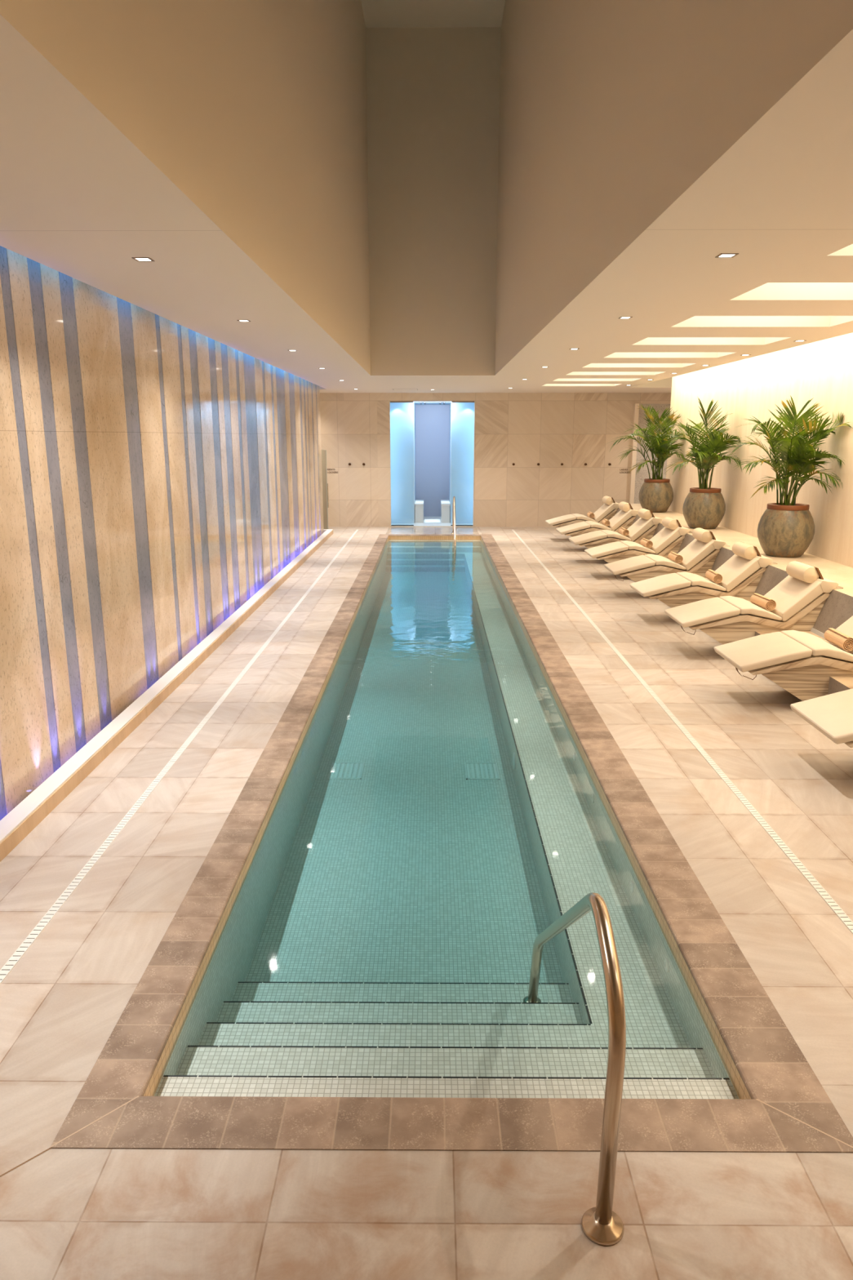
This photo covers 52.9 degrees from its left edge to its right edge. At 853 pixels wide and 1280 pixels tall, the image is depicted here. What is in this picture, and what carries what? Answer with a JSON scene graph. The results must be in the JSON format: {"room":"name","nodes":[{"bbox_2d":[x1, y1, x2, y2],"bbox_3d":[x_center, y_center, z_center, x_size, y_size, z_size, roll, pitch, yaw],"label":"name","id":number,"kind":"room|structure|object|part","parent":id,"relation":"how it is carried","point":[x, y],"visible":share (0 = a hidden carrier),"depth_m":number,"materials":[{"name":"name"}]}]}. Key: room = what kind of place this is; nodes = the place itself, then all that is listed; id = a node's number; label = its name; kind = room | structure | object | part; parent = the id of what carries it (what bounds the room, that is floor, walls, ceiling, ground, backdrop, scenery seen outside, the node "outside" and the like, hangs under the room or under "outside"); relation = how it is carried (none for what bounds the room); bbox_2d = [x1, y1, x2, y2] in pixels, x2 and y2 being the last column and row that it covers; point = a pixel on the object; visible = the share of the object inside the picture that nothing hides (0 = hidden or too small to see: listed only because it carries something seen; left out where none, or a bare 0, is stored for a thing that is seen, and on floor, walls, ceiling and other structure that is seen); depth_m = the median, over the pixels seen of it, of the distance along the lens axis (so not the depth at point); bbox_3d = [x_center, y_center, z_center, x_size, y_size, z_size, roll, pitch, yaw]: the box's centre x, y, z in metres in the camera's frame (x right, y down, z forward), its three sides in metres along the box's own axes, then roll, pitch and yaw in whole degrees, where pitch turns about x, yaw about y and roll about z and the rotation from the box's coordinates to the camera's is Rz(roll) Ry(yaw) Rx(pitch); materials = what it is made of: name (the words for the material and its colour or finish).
{"room":"indoor swimming pool","nodes":[
{"label":"indoor swimming pool","id":0,"kind":"room"},
{"bbox_2d":[0,245,323,820],"bbox_3d":[-2.615,-1.608,8.681,0.230,3.890,22.800,0,13,0],"label":"wall","id":1,"kind":"structure","parent":0,"point":[157,473],"depth_m":6.91,"materials":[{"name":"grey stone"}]},
{"bbox_3d":[-2.527,-0.770,5.072,0.003,3.850,0.650,0,13,0],"label":"stone panel","id":2,"kind":"part","parent":1,"relation":"part of","materials":[{"name":"beige stone"}]},
{"bbox_3d":[-2.523,-0.903,5.631,0.003,3.850,0.260,0,13,0],"label":"stone panel","id":3,"kind":"part","parent":1,"relation":"part of","materials":[{"name":"beige stone"}]},
{"bbox_3d":[-2.520,-1.010,6.079,0.003,3.850,0.280,0,13,0],"label":"stone panel","id":4,"kind":"part","parent":1,"relation":"part of","materials":[{"name":"beige stone"}]},
{"bbox_3d":[-2.514,-1.198,6.872,0.003,3.850,0.870,0,13,0],"label":"stone panel","id":5,"kind":"part","parent":1,"relation":"part of","materials":[{"name":"beige stone"}]},
{"bbox_3d":[-2.507,-1.452,7.937,0.003,3.850,0.640,0,13,0],"label":"stone panel","id":6,"kind":"part","parent":1,"relation":"part of","materials":[{"name":"beige stone"}]},
{"bbox_2d":[0,528,333,862],"bbox_3d":[-2.406,0.110,9.140,0.247,0.155,22.900,0,13,0],"label":"trim","id":7,"kind":"structure","parent":1,"relation":"attached to","point":[34,808],"depth_m":6.50,"materials":[{"name":"stone"}]},
{"bbox_3d":[-2.502,-1.622,8.652,0.003,3.850,0.570,0,13,0],"label":"stone panel","id":8,"kind":"part","parent":1,"relation":"part of","materials":[{"name":"beige stone"}]},
{"bbox_3d":[-2.498,-1.751,9.197,0.003,3.850,0.270,0,13,0],"label":"stone panel","id":9,"kind":"part","parent":1,"relation":"part of","materials":[{"name":"beige stone"}]},
{"bbox_3d":[-2.493,-1.911,9.868,0.003,3.850,0.510,0,13,0],"label":"stone panel","id":10,"kind":"part","parent":1,"relation":"part of","materials":[{"name":"beige stone"}]},
{"bbox_3d":[-2.489,-2.077,10.563,0.003,3.850,0.280,0,13,0],"label":"stone panel","id":11,"kind":"part","parent":1,"relation":"part of","materials":[{"name":"beige stone"}]},
{"bbox_3d":[-2.484,-2.239,11.244,0.003,3.850,0.420,0,13,0],"label":"stone panel","id":12,"kind":"part","parent":1,"relation":"part of","materials":[{"name":"beige stone"}]},
{"bbox_3d":[-2.480,-2.367,11.784,0.003,3.850,0.310,0,13,0],"label":"stone panel","id":13,"kind":"part","parent":1,"relation":"part of","materials":[{"name":"beige stone"}]},
{"bbox_3d":[-2.472,-2.637,12.918,0.003,3.850,0.560,0,13,0],"label":"stone panel","id":14,"kind":"part","parent":1,"relation":"part of","materials":[{"name":"beige stone"}]},
{"bbox_3d":[-2.467,-2.806,13.628,0.003,3.850,0.520,0,13,0],"label":"stone panel","id":15,"kind":"part","parent":1,"relation":"part of","materials":[{"name":"beige stone"}]},
{"bbox_3d":[-2.463,-2.941,14.197,0.003,3.850,0.270,0,13,0],"label":"stone panel","id":16,"kind":"part","parent":1,"relation":"part of","materials":[{"name":"beige stone"}]},
{"bbox_3d":[-2.455,-3.217,15.354,0.003,3.850,0.470,0,13,0],"label":"stone panel","id":17,"kind":"part","parent":1,"relation":"part of","materials":[{"name":"beige stone"}]},
{"bbox_3d":[-2.447,-3.485,16.483,0.003,3.850,0.630,0,13,0],"label":"stone panel","id":18,"kind":"part","parent":1,"relation":"part of","materials":[{"name":"beige stone"}]},
{"bbox_3d":[-2.442,-3.652,17.183,0.003,3.850,0.290,0,13,0],"label":"stone panel","id":19,"kind":"part","parent":1,"relation":"part of","materials":[{"name":"beige stone"}]},
{"bbox_3d":[-2.439,-3.765,17.660,0.003,3.850,0.270,0,13,0],"label":"stone panel","id":20,"kind":"part","parent":1,"relation":"part of","materials":[{"name":"beige stone"}]},
{"bbox_3d":[-2.435,-3.889,18.180,0.003,3.850,0.520,0,13,0],"label":"stone panel","id":21,"kind":"part","parent":1,"relation":"part of","materials":[{"name":"beige stone"}]},
{"bbox_3d":[-2.431,-4.052,18.866,0.003,3.850,0.510,0,13,0],"label":"stone panel","id":22,"kind":"part","parent":1,"relation":"part of","materials":[{"name":"beige stone"}]},
{"bbox_3d":[-2.426,-4.204,19.504,0.003,3.850,0.540,0,13,0],"label":"stone panel","id":23,"kind":"part","parent":1,"relation":"part of","materials":[{"name":"beige stone"}]},
{"bbox_2d":[321,449,328,528],"bbox_3d":[-2.412,-3.563,20.503,0.048,1.920,0.840,-3,14,-13],"label":"door","id":24,"kind":"structure","parent":1,"relation":"in","point":[325,485],"depth_m":20.41,"materials":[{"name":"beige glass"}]},
{"bbox_3d":[-2.339,-3.408,20.243,0.042,0.560,0.025,0,13,0],"label":"handle","id":25,"kind":"part","parent":24,"relation":"part of","materials":[{"name":"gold metal"}]},
{"bbox_2d":[0,516,852,1279],"bbox_3d":[1.225,-0.317,11.275,10.700,0.138,27.300,0,13,0],"label":"floor","id":26,"kind":"structure","parent":0,"point":[66,1214],"depth_m":3.60,"materials":[{"name":"tile"}]},
{"bbox_2d":[0,529,358,983],"bbox_3d":[-1.778,-0.030,9.882,0.046,0.024,23.216,0,13,0],"label":"drain","id":27,"kind":"object","parent":26,"relation":"in","point":[23,948],"visible":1,"depth_m":5.10,"materials":[{"name":"white"}]},
{"bbox_2d":[390,401,413,525],"bbox_3d":[-0.612,-4.404,21.530,0.573,3.066,0.024,0,13,0],"label":"glass screen","id":28,"kind":"object","parent":26,"relation":"on","point":[390,402],"visible":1,"depth_m":21.40,"materials":[{"name":"blue glass"}]},
{"bbox_2d":[414,499,423,523],"bbox_3d":[-0.192,-3.510,23.313,0.233,0.500,1.520,0,13,0],"label":"shower bench","id":29,"kind":"object","parent":26,"relation":"on","point":[419,504],"visible":1,"depth_m":22.60,"materials":[{"name":"white stone"}]},
{"bbox_3d":[-0.192,-3.728,23.261,0.233,0.050,1.520,0,13,0],"label":"seat","id":30,"kind":"part","parent":29,"relation":"part of","materials":[{"name":"white stone"}]},
{"bbox_2d":[440,499,450,523],"bbox_3d":[0.511,-3.509,23.308,0.233,0.500,1.520,0,13,0],"label":"shower bench","id":31,"kind":"object","parent":26,"relation":"on","point":[445,504],"visible":1,"depth_m":22.60,"materials":[{"name":"white stone"}]},
{"bbox_3d":[0.511,-3.727,23.256,0.233,0.050,1.520,0,13,0],"label":"seat","id":32,"kind":"part","parent":31,"relation":"part of","materials":[{"name":"white stone"}]},
{"bbox_2d":[143,536,751,1098],"bbox_3d":[0.130,-0.101,11.529,2.137,0.618,17.380,0,13,0],"label":"swimming pool","id":33,"kind":"object","parent":26,"relation":"in","point":[375,935],"visible":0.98,"depth_m":5.18,"materials":[{"name":"tile"}]},
{"bbox_2d":[327,762,364,779],"bbox_3d":[-0.707,1.154,7.578,0.290,0.007,0.380,0,13,0],"label":"floor grate","id":34,"kind":"object","parent":33,"relation":"on","point":[361,770],"visible":1,"depth_m":7.56,"materials":[{"name":"white"}]},
{"bbox_2d":[450,496,457,565],"bbox_3d":[0.632,-2.512,19.433,0.122,1.407,1.812,0,13,0],"label":"pool handrail","id":35,"kind":"object","parent":33,"relation":"on","point":[454,531],"visible":1,"depth_m":19.19,"materials":[{"name":"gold metal"}]},
{"bbox_2d":[464,762,499,779],"bbox_3d":[0.488,1.156,7.570,0.290,0.007,0.380,0,13,0],"label":"floor grate","id":36,"kind":"object","parent":33,"relation":"on","point":[467,771],"visible":1,"depth_m":7.56,"materials":[{"name":"white"}]},
{"bbox_2d":[512,752,515,769],"bbox_3d":[0.752,1.043,7.387,0.020,0.150,0.150,0,13,0],"label":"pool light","id":37,"kind":"object","parent":33,"relation":"attached to","point":[513,754],"visible":1,"depth_m":7.33,"materials":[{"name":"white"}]},
{"bbox_2d":[523,892,626,1246],"bbox_3d":[0.521,1.332,3.278,0.122,1.407,1.812,0,13,0],"label":"pool handrail","id":38,"kind":"object","parent":33,"relation":"on","point":[602,1225],"visible":0.93,"depth_m":2.43,"materials":[{"name":"gold metal"}]},
{"bbox_2d":[591,793,594,803],"bbox_3d":[1.155,1.101,5.959,0.009,0.064,0.064,0,13,0],"label":"inlet","id":39,"kind":"object","parent":33,"relation":"attached to","point":[593,795],"visible":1,"depth_m":5.94,"materials":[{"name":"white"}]},
{"bbox_2d":[630,880,634,892],"bbox_3d":[1.147,1.378,4.792,0.009,0.064,0.064,0,13,0],"label":"inlet","id":40,"kind":"object","parent":33,"relation":"attached to","point":[632,887],"visible":1,"depth_m":4.77,"materials":[{"name":"white plastic"}]},
{"bbox_2d":[664,957,669,972],"bbox_3d":[1.142,1.547,4.081,0.009,0.064,0.064,0,13,0],"label":"inlet","id":41,"kind":"object","parent":33,"relation":"attached to","point":[666,961],"visible":1,"depth_m":4.06,"materials":[{"name":"white plastic"}]},
{"bbox_2d":[49,533,852,1152],"bbox_3d":[0.151,-0.410,11.460,2.630,0.017,17.856,0,13,0],"label":"pool coping","id":42,"kind":"object","parent":26,"relation":"on","point":[788,1109],"visible":1,"depth_m":3.11,"materials":[{"name":"tile"}]},
{"bbox_2d":[450,401,474,525],"bbox_3d":[0.904,-4.402,21.520,0.559,3.066,0.024,0,13,0],"label":"glass screen","id":43,"kind":"object","parent":26,"relation":"on","point":[451,402],"visible":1,"depth_m":21.29,"materials":[{"name":"blue glass"}]},
{"bbox_2d":[545,496,618,527],"bbox_3d":[3.474,-2.686,18.939,1.610,0.958,0.712,0,13,0],"label":"sun lounger","id":44,"kind":"object","parent":26,"relation":"on","point":[608,510],"visible":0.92,"depth_m":18.62,"materials":[{"name":"fabric"}]},
{"bbox_2d":[545,514,576,525],"bbox_3d":[2.961,-2.655,18.951,0.583,0.193,0.700,0,13,0],"label":"cushion","id":45,"kind":"object","parent":44,"relation":"on","point":[569,519],"depth_m":18.66,"materials":[{"name":"beige fabric"}]},
{"bbox_2d":[572,513,595,521],"bbox_3d":[3.471,-2.697,18.937,0.424,0.133,0.700,0,13,0],"label":"seat cushion","id":46,"kind":"object","parent":44,"relation":"on","point":[577,517],"depth_m":18.62,"materials":[{"name":"beige fabric"}]},
{"bbox_2d":[586,511,594,518],"bbox_3d":[3.623,-2.759,18.910,0.113,0.120,0.370,0,13,2],"label":"rolled towel","id":47,"kind":"object","parent":44,"relation":"on","point":[590,514],"visible":1,"depth_m":18.78,"materials":[{"name":"fabric"}]},
{"bbox_2d":[591,503,614,522],"bbox_3d":[3.885,-2.821,18.904,0.412,0.401,0.700,0,13,0],"label":"cushion","id":48,"kind":"object","parent":44,"relation":"on","point":[606,511],"depth_m":18.60,"materials":[{"name":"beige fabric"}]},
{"bbox_2d":[555,502,638,537],"bbox_3d":[3.463,-2.293,17.289,1.610,0.958,0.712,0,13,0],"label":"sun lounger","id":49,"kind":"object","parent":26,"relation":"on","point":[624,518],"visible":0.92,"depth_m":16.98,"materials":[{"name":"beige fabric"}]},
{"bbox_2d":[555,521,590,534],"bbox_3d":[2.950,-2.262,17.300,0.583,0.193,0.700,0,13,0],"label":"cushion","id":50,"kind":"object","parent":49,"relation":"on","point":[583,527],"depth_m":17.01,"materials":[{"name":"beige fabric"}]},
{"bbox_2d":[585,520,612,530],"bbox_3d":[3.460,-2.304,17.286,0.424,0.133,0.700,0,13,0],"label":"seat cushion","id":51,"kind":"object","parent":49,"relation":"on","point":[592,526],"depth_m":16.97,"materials":[{"name":"beige fabric"}]},
{"bbox_2d":[601,518,609,526],"bbox_3d":[3.614,-2.369,17.274,0.113,0.120,0.370,1,13,3],"label":"rolled towel","id":52,"kind":"object","parent":49,"relation":"on","point":[604,522],"visible":1,"depth_m":17.12,"materials":[{"name":"fabric"}]},
{"bbox_2d":[605,510,631,530],"bbox_3d":[3.873,-2.428,17.254,0.412,0.401,0.700,0,13,0],"label":"cushion","id":53,"kind":"object","parent":49,"relation":"on","point":[623,518],"depth_m":16.96,"materials":[{"name":"beige fabric"}]},
{"bbox_2d":[568,508,662,548],"bbox_3d":[3.451,-1.900,15.638,1.610,0.958,0.712,0,13,0],"label":"sun lounger","id":54,"kind":"object","parent":26,"relation":"on","point":[646,526],"visible":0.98,"depth_m":15.33,"materials":[{"name":"beige fabric"}]},
{"bbox_2d":[568,530,607,545],"bbox_3d":[2.938,-1.869,15.649,0.583,0.193,0.700,0,13,0],"label":"cushion","id":55,"kind":"object","parent":54,"relation":"on","point":[597,537],"depth_m":15.36,"materials":[{"name":"beige fabric"}]},
{"bbox_2d":[600,529,631,541],"bbox_3d":[3.448,-1.912,15.635,0.424,0.133,0.700,0,13,0],"label":"seat cushion","id":56,"kind":"object","parent":54,"relation":"on","point":[610,535],"depth_m":15.32,"materials":[{"name":"beige fabric"}]},
{"bbox_2d":[618,527,629,536],"bbox_3d":[3.594,-1.975,15.618,0.113,0.120,0.370,0,13,0],"label":"rolled towel","id":57,"kind":"object","parent":54,"relation":"on","point":[622,531],"visible":1,"depth_m":15.47,"materials":[{"name":"fabric"}]},
{"bbox_2d":[624,517,653,541],"bbox_3d":[3.861,-2.035,15.603,0.412,0.401,0.700,0,13,0],"label":"cushion","id":58,"kind":"object","parent":54,"relation":"on","point":[643,527],"depth_m":15.31,"materials":[{"name":"beige fabric"}]},
{"bbox_2d":[584,516,692,563],"bbox_3d":[3.440,-1.508,13.987,1.610,0.958,0.712,0,13,0],"label":"sun lounger","id":59,"kind":"object","parent":26,"relation":"on","point":[670,538],"visible":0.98,"depth_m":13.68,"materials":[{"name":"beige fabric"}]},
{"bbox_2d":[584,541,628,558],"bbox_3d":[2.927,-1.476,13.998,0.583,0.193,0.700,0,13,0],"label":"cushion","id":60,"kind":"object","parent":59,"relation":"on","point":[617,549],"depth_m":13.72,"materials":[{"name":"beige fabric"}]},
{"bbox_2d":[620,540,655,553],"bbox_3d":[3.437,-1.519,13.984,0.424,0.133,0.700,0,13,0],"label":"seat cushion","id":61,"kind":"object","parent":59,"relation":"on","point":[632,547],"depth_m":13.67,"materials":[{"name":"beige fabric"}]},
{"bbox_2d":[640,537,653,547],"bbox_3d":[3.578,-1.578,13.946,0.113,0.120,0.370,0,13,-1],"label":"rolled towel","id":62,"kind":"object","parent":59,"relation":"on","point":[646,543],"visible":1,"depth_m":13.81,"materials":[{"name":"fabric"}]},
{"bbox_2d":[648,527,680,554],"bbox_3d":[3.850,-1.643,13.952,0.412,0.401,0.700,0,13,0],"label":"cushion","id":63,"kind":"object","parent":59,"relation":"on","point":[668,540],"depth_m":13.67,"materials":[{"name":"beige fabric"}]},
{"bbox_2d":[604,528,729,582],"bbox_3d":[3.429,-1.115,12.336,1.610,0.958,0.712,0,13,0],"label":"sun lounger","id":64,"kind":"object","parent":26,"relation":"on","point":[700,555],"visible":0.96,"depth_m":12.04,"materials":[{"name":"beige fabric"}]},
{"bbox_2d":[604,555,655,574],"bbox_3d":[2.915,-1.084,12.347,0.583,0.193,0.700,0,13,0],"label":"cushion","id":65,"kind":"object","parent":64,"relation":"on","point":[642,564],"depth_m":12.08,"materials":[{"name":"beige fabric"}]},
{"bbox_2d":[644,554,685,569],"bbox_3d":[3.425,-1.126,12.333,0.424,0.133,0.700,0,13,0],"label":"seat cushion","id":66,"kind":"object","parent":64,"relation":"on","point":[660,562],"depth_m":12.02,"materials":[{"name":"beige fabric"}]},
{"bbox_2d":[667,551,683,563],"bbox_3d":[3.568,-1.185,12.294,0.113,0.120,0.370,0,13,0],"label":"rolled towel","id":67,"kind":"object","parent":64,"relation":"on","point":[673,556],"visible":1,"depth_m":12.17,"materials":[{"name":"fabric"}]},
{"bbox_2d":[677,538,715,570],"bbox_3d":[3.838,-1.250,12.301,0.412,0.401,0.700,0,13,0],"label":"cushion","id":68,"kind":"object","parent":64,"relation":"on","point":[700,554],"depth_m":12.02,"materials":[{"name":"beige fabric"}]},
{"bbox_2d":[511,529,852,933],"bbox_3d":[2.044,-0.024,9.857,0.046,0.024,23.216,0,13,0],"label":"drain","id":69,"kind":"object","parent":26,"relation":"in","point":[806,873],"visible":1,"depth_m":5.59,"materials":[{"name":"white"}]},
{"bbox_2d":[630,542,777,608],"bbox_3d":[3.417,-0.722,10.685,1.610,0.958,0.712,0,13,0],"label":"sun lounger","id":70,"kind":"object","parent":26,"relation":"on","point":[741,574],"visible":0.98,"depth_m":10.40,"materials":[{"name":"beige fabric"}]},
{"bbox_2d":[630,573,690,596],"bbox_3d":[2.904,-0.691,10.696,0.583,0.193,0.700,0,13,0],"label":"cushion","id":71,"kind":"object","parent":70,"relation":"on","point":[673,584],"depth_m":10.45,"materials":[{"name":"beige fabric"}]},
{"bbox_2d":[676,571,726,591],"bbox_3d":[3.413,-0.733,10.682,0.424,0.133,0.700,0,13,0],"label":"seat cushion","id":72,"kind":"object","parent":70,"relation":"on","point":[695,582],"depth_m":10.37,"materials":[{"name":"beige fabric"}]},
{"bbox_2d":[705,568,722,583],"bbox_3d":[3.567,-0.792,10.645,0.113,0.120,0.370,1,13,3],"label":"rolled towel","id":73,"kind":"object","parent":70,"relation":"on","point":[713,575],"visible":1,"depth_m":10.52,"materials":[{"name":"fabric"}]},
{"bbox_2d":[708,554,759,591],"bbox_3d":[3.827,-0.857,10.650,0.412,0.401,0.700,0,13,0],"label":"cushion","id":74,"kind":"object","parent":70,"relation":"on","point":[741,572],"depth_m":10.37,"materials":[{"name":"beige fabric"}]},
{"bbox_2d":[615,503,852,694],"bbox_3d":[4.182,-0.640,10.792,1.620,0.750,18.150,0,13,0],"label":"platform","id":75,"kind":"object","parent":26,"relation":"on","point":[837,608],"visible":0.05,"depth_m":10.03,"materials":[{"name":"beige stone"}]},
{"bbox_2d":[606,405,685,512],"bbox_3d":[4.280,-3.622,17.076,1.498,2.141,1.316,0,13,0],"label":"potted palm","id":76,"kind":"object","parent":75,"relation":"on","point":[655,495],"visible":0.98,"depth_m":17.04,"materials":[{"name":"plant"}]},
{"bbox_2d":[662,397,742,528],"bbox_3d":[4.409,-2.899,14.053,1.192,2.135,1.318,0,13,0],"label":"potted palm","id":77,"kind":"object","parent":75,"relation":"on","point":[704,507],"visible":1,"depth_m":14.00,"materials":[{"name":"plant"}]},
{"bbox_3d":[4.567,-2.742,14.092,0.054,0.612,0.064,0,13,0],"label":"stem","id":78,"kind":"part","parent":77,"relation":"part of","materials":[{"name":"green plant"}]},
{"bbox_3d":[4.700,-2.727,14.105,0.021,0.578,0.077,-13,18,-43],"label":"stem","id":79,"kind":"part","parent":77,"relation":"part of","materials":[{"name":"green plant"}]},
{"bbox_2d":[729,395,852,557],"bbox_3d":[4.390,-2.039,10.752,1.184,1.989,1.339,0,13,0],"label":"potted palm","id":80,"kind":"object","parent":75,"relation":"on","point":[786,529],"visible":1,"depth_m":10.67,"materials":[{"name":"plant"}]},
{"bbox_3d":[4.528,-1.934,10.805,0.077,0.563,0.021,-9,16,-33],"label":"stem","id":81,"kind":"part","parent":80,"relation":"part of","materials":[{"name":"green plant"}]},
{"bbox_3d":[4.582,-1.916,10.774,0.031,0.542,0.076,0,13,0],"label":"stem","id":82,"kind":"part","parent":80,"relation":"part of","materials":[{"name":"green plant"}]},
{"bbox_2d":[810,627,824,638],"bbox_3d":[3.951,-0.595,10.804,0.033,0.035,18.150,0,13,0],"label":"trim","id":83,"kind":"structure","parent":75,"relation":"attached to","point":[813,630],"depth_m":8.61,"materials":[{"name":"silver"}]},
{"bbox_2d":[664,560,843,644],"bbox_3d":[3.405,-0.329,9.031,1.610,0.958,0.712,0,13,0],"label":"sun lounger","id":84,"kind":"object","parent":26,"relation":"on","point":[800,597],"visible":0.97,"depth_m":8.75,"materials":[{"name":"beige fabric"}]},
{"bbox_2d":[664,596,740,627],"bbox_3d":[2.892,-0.297,9.042,0.583,0.193,0.700,0,13,0],"label":"cushion","id":85,"kind":"object","parent":84,"relation":"on","point":[714,612],"depth_m":8.81,"materials":[{"name":"beige fabric"}]},
{"bbox_2d":[719,595,782,620],"bbox_3d":[3.402,-0.340,9.029,0.424,0.133,0.700,0,13,0],"label":"seat cushion","id":86,"kind":"object","parent":84,"relation":"on","point":[747,611],"depth_m":8.73,"materials":[{"name":"beige fabric"}]},
{"bbox_2d":[750,593,776,610],"bbox_3d":[3.534,-0.402,9.007,0.113,0.120,0.370,-1,13,-4],"label":"rolled towel","id":87,"kind":"object","parent":84,"relation":"on","point":[769,604],"visible":1,"depth_m":8.91,"materials":[{"name":"fabric"}]},
{"bbox_2d":[764,574,822,621],"bbox_3d":[3.815,-0.464,8.996,0.412,0.401,0.700,0,13,0],"label":"cushion","id":88,"kind":"object","parent":84,"relation":"on","point":[797,597],"depth_m":8.72,"materials":[{"name":"beige fabric"}]},
{"bbox_2d":[713,615,852,701],"bbox_3d":[3.394,0.064,7.382,1.610,0.958,0.712,0,13,0],"label":"sun lounger","id":89,"kind":"object","parent":26,"relation":"on","point":[802,664],"visible":0.94,"depth_m":7.13,"materials":[{"name":"beige fabric"}]},
{"bbox_2d":[713,631,812,671],"bbox_3d":[2.881,0.095,7.393,0.583,0.193,0.700,0,13,0],"label":"cushion","id":90,"kind":"object","parent":89,"relation":"on","point":[776,651],"depth_m":7.20,"materials":[{"name":"beige fabric"}]},
{"bbox_2d":[780,630,852,662],"bbox_3d":[3.390,0.053,7.380,0.424,0.133,0.700,0,13,0],"label":"seat cushion","id":91,"kind":"object","parent":89,"relation":"on","point":[821,650],"depth_m":7.11,"materials":[{"name":"beige fabric"}]},
{"bbox_2d":[823,627,852,651],"bbox_3d":[3.540,-0.007,7.345,0.113,0.120,0.370,0,13,1],"label":"rolled towel","id":92,"kind":"object","parent":89,"relation":"on","point":[832,635],"visible":1,"depth_m":7.26,"materials":[{"name":"fabric"}]},
{"bbox_2d":[827,615,852,653],"bbox_3d":[3.804,-0.071,7.347,0.412,0.401,0.700,0,13,0],"label":"cushion","id":93,"kind":"object","parent":89,"relation":"on","point":[846,628],"depth_m":7.58,"materials":[{"name":"beige fabric"}]},
{"bbox_2d":[790,688,852,747],"bbox_3d":[3.382,0.457,5.729,1.610,0.958,0.712,0,13,0],"label":"sun lounger","id":94,"kind":"object","parent":26,"relation":"on","point":[831,714],"visible":1,"depth_m":5.77,"materials":[{"name":"beige fabric"}]},
{"bbox_2d":[0,14,852,392],"bbox_3d":[1.216,-3.544,9.068,11.100,0.642,24.500,0,13,0],"label":"ceiling","id":95,"kind":"structure","parent":0,"point":[79,200],"depth_m":5.01,"materials":[{"name":"beige paint"}]},
{"bbox_2d":[131,257,154,261],"bbox_3d":[-1.693,-2.274,5.124,0.104,0.004,0.104,0,13,0],"label":"recessed light","id":96,"kind":"object","parent":95,"relation":"in","point":[137,259],"visible":1,"depth_m":5.11,"materials":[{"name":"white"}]},
{"bbox_2d":[236,320,250,321],"bbox_3d":[-1.673,-2.924,7.858,0.104,0.004,0.104,0,13,0],"label":"recessed light","id":97,"kind":"object","parent":95,"relation":"in","point":[237,320],"visible":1,"depth_m":7.84,"materials":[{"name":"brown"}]},
{"bbox_2d":[392,388,417,390],"bbox_3d":[-0.482,-5.699,19.515,0.560,0.002,0.600,0,13,0],"label":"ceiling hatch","id":98,"kind":"object","parent":95,"relation":"attached to","point":[393,388],"visible":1,"depth_m":19.41,"materials":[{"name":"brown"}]},
{"bbox_2d":[0,0,852,375],"bbox_3d":[0.052,-5.301,6.278,2.175,5.352,16.670,0,13,0],"label":"ceiling recess","id":99,"kind":"object","parent":95,"relation":"in","point":[432,183],"visible":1,"depth_m":7.01,"materials":[{"name":"beige paint"}]},
{"bbox_2d":[618,316,632,319],"bbox_3d":[1.775,-2.875,7.650,0.104,0.004,0.104,0,13,0],"label":"recessed light","id":100,"kind":"object","parent":95,"relation":"in","point":[620,317],"visible":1,"depth_m":7.65,"materials":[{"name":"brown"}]},
{"bbox_2d":[715,253,738,257],"bbox_3d":[1.757,-2.248,5.014,0.104,0.004,0.104,0,13,0],"label":"recessed light","id":101,"kind":"object","parent":95,"relation":"in","point":[722,255],"visible":1,"depth_m":5.01,"materials":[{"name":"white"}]},
{"bbox_2d":[390,401,474,523],"bbox_3d":[0.159,-4.835,22.913,2.600,3.300,2.580,0,13,0],"label":"wall","id":102,"kind":"structure","parent":0,"point":[402,415],"depth_m":22.10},
{"bbox_2d":[415,404,449,516],"bbox_3d":[0.168,-5.079,24.155,1.200,3.200,0.150,0,13,0],"label":"wall","id":103,"kind":"structure","parent":0,"point":[432,421],"depth_m":24.06,"materials":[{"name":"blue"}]},
{"bbox_2d":[320,392,671,526],"bbox_3d":[1.349,-4.498,21.545,10.800,3.278,0.220,0,13,0],"label":"wall","id":104,"kind":"structure","parent":0,"point":[526,430],"depth_m":21.39,"materials":[{"name":"stone"}]},
{"bbox_2d":[628,403,639,503],"bbox_3d":[5.159,-4.351,21.482,0.100,3.020,0.320,0,13,0],"label":"trim","id":105,"kind":"structure","parent":104,"relation":"attached to","point":[636,411],"depth_m":21.29,"materials":[{"name":"beige paint"}]},
{"bbox_2d":[666,333,852,567],"bbox_3d":[5.074,-1.480,7.733,0.200,4.000,21.000,0,13,0],"label":"wall","id":106,"kind":"structure","parent":0,"point":[822,371],"depth_m":12.43,"materials":[{"name":"white paint"}]},
{"bbox_2d":[630,377,672,387],"bbox_3d":[5.557,-3.246,7.901,2.400,0.602,22.150,0,13,0],"label":"trim","id":107,"kind":"structure","parent":106,"relation":"attached to","point":[665,383],"depth_m":18.73,"materials":[{"name":"beige paint"}]}
]}

